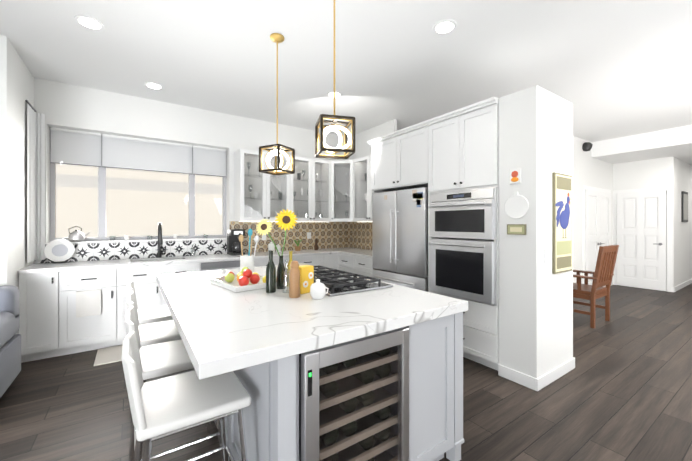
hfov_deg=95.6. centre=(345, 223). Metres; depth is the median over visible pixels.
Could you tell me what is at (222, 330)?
island countertop
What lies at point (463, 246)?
double wall oven
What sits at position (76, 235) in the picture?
kettle
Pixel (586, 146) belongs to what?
speaker
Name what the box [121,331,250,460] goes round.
stool
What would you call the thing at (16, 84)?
wall
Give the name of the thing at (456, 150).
cabinet tower
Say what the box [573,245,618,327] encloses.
chair
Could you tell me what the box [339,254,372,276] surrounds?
base cabinet
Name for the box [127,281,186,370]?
stool
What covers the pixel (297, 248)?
potted plant
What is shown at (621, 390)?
floor
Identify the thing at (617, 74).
ceiling
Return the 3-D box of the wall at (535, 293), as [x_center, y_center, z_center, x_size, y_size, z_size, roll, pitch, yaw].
[0.838,-0.134,4.257,0.738,3.000,3.634,0,0,-34]
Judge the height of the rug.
0.011 m
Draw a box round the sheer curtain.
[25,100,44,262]
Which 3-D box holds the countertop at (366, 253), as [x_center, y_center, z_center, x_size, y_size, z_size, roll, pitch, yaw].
[0.393,0.465,4.852,0.645,0.038,0.840,0,0,-34]
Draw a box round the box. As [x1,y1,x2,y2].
[298,265,313,293]
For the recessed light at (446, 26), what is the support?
in the ceiling
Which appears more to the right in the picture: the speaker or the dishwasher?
the speaker
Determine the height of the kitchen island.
0.865 m
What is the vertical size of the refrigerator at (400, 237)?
1.755 m
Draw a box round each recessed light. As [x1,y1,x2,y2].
[74,15,104,30]
[144,82,163,89]
[327,91,341,97]
[432,19,456,34]
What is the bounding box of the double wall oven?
[428,187,496,305]
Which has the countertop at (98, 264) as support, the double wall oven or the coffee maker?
the coffee maker
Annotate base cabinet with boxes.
[19,254,338,362]
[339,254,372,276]
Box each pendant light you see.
[259,33,294,174]
[315,0,354,158]
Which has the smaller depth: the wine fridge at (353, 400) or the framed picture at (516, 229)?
the wine fridge at (353, 400)
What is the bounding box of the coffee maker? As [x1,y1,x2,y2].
[227,229,244,254]
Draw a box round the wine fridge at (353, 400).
[299,327,408,460]
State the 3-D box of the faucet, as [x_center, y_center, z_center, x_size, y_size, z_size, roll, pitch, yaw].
[-2.373,0.215,4.048,0.107,0.461,0.286,0,0,-34]
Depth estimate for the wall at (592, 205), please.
6.11 m
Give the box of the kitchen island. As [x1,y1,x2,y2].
[171,315,463,460]
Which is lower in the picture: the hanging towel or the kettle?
the hanging towel
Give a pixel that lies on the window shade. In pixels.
(75, 147)
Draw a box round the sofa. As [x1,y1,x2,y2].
[0,285,20,397]
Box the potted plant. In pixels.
[294,239,301,250]
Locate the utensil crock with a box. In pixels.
[238,229,258,272]
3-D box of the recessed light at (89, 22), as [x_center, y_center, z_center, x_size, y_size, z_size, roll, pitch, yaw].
[-2.084,-1.630,2.551,0.195,0.007,0.195,0,0,17]
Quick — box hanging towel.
[76,289,100,317]
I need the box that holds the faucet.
[157,222,165,257]
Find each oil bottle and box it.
[266,250,275,292]
[283,258,292,292]
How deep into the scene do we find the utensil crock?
2.68 m
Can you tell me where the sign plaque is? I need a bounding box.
[509,168,520,183]
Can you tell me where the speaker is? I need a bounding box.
[582,142,592,151]
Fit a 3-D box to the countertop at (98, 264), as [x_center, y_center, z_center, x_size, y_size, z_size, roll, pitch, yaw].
[-1.533,0.465,4.449,4.280,0.038,0.615,0,0,-34]
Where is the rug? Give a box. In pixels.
[94,345,121,365]
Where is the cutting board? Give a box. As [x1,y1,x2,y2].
[504,191,528,218]
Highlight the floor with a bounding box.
[0,283,691,460]
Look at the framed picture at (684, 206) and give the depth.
6.67 m
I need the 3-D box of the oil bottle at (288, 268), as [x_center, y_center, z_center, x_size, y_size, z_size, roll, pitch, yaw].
[-0.383,0.340,2.028,0.052,0.210,0.051,0,0,-34]
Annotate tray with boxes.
[209,267,265,291]
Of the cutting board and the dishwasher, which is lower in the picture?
the dishwasher
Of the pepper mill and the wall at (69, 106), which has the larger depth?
the wall at (69, 106)
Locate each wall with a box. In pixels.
[0,35,33,333]
[34,77,348,263]
[349,85,574,390]
[573,136,613,286]
[613,157,674,291]
[674,158,691,291]
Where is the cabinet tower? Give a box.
[367,97,498,370]
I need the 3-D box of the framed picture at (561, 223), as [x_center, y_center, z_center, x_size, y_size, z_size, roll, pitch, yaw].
[1.947,-0.004,2.815,0.363,0.880,0.026,0,0,-34]
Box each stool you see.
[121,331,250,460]
[124,307,224,460]
[126,292,206,452]
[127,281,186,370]
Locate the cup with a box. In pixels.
[109,234,207,240]
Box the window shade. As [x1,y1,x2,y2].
[50,127,226,176]
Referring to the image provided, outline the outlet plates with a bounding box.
[262,232,310,239]
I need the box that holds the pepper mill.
[289,261,299,297]
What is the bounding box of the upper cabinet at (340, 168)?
[330,160,353,220]
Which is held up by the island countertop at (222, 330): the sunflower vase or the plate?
the sunflower vase
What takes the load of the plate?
on the countertop at (98, 264)
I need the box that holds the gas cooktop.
[285,266,392,295]
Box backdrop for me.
[56,164,221,237]
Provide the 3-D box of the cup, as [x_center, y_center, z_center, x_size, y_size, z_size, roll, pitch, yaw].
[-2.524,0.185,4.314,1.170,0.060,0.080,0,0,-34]
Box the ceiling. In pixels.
[0,0,691,165]
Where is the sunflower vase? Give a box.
[256,209,296,288]
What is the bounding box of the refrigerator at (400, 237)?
[372,187,427,291]
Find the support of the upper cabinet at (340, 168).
attached to the wall at (535, 293)
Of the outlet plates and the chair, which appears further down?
the chair
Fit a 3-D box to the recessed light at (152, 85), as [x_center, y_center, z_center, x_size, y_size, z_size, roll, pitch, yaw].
[-2.274,-1.630,3.716,0.195,0.007,0.195,0,0,-40]
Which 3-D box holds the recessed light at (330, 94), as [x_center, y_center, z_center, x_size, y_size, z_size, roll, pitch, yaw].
[-0.146,-1.630,3.970,0.195,0.007,0.195,0,0,-40]
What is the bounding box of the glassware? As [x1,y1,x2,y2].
[247,162,366,217]
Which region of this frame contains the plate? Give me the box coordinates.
[44,239,74,262]
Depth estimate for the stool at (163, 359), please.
1.66 m
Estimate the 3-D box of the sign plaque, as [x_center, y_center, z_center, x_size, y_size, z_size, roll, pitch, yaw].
[1.456,-0.409,2.702,0.020,0.130,0.100,0,0,-34]
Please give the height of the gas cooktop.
0.061 m
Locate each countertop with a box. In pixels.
[18,247,360,273]
[156,263,467,379]
[338,249,371,258]
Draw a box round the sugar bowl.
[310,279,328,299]
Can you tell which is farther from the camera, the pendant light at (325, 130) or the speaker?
the speaker
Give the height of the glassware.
0.867 m
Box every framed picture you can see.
[507,224,525,234]
[552,172,571,273]
[681,191,687,221]
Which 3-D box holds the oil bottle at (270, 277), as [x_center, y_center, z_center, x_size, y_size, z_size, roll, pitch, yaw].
[-0.489,0.310,2.041,0.064,0.270,0.062,0,0,-34]
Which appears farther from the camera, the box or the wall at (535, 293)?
the wall at (535, 293)
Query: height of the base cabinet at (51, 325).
0.880 m
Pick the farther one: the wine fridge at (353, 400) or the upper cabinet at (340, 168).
the upper cabinet at (340, 168)
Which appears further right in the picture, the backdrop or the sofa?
the backdrop
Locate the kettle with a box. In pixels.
[68,226,89,241]
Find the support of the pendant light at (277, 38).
hanging from the ceiling
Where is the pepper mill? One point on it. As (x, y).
(294, 281)
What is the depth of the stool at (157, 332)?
2.04 m
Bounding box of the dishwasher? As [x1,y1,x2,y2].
[203,260,239,270]
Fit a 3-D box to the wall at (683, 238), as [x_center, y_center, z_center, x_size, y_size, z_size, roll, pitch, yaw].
[7.735,0.017,7.155,3.050,2.700,0.164,0,0,-34]
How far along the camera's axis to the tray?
2.23 m
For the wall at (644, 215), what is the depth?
6.57 m
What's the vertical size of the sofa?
0.860 m

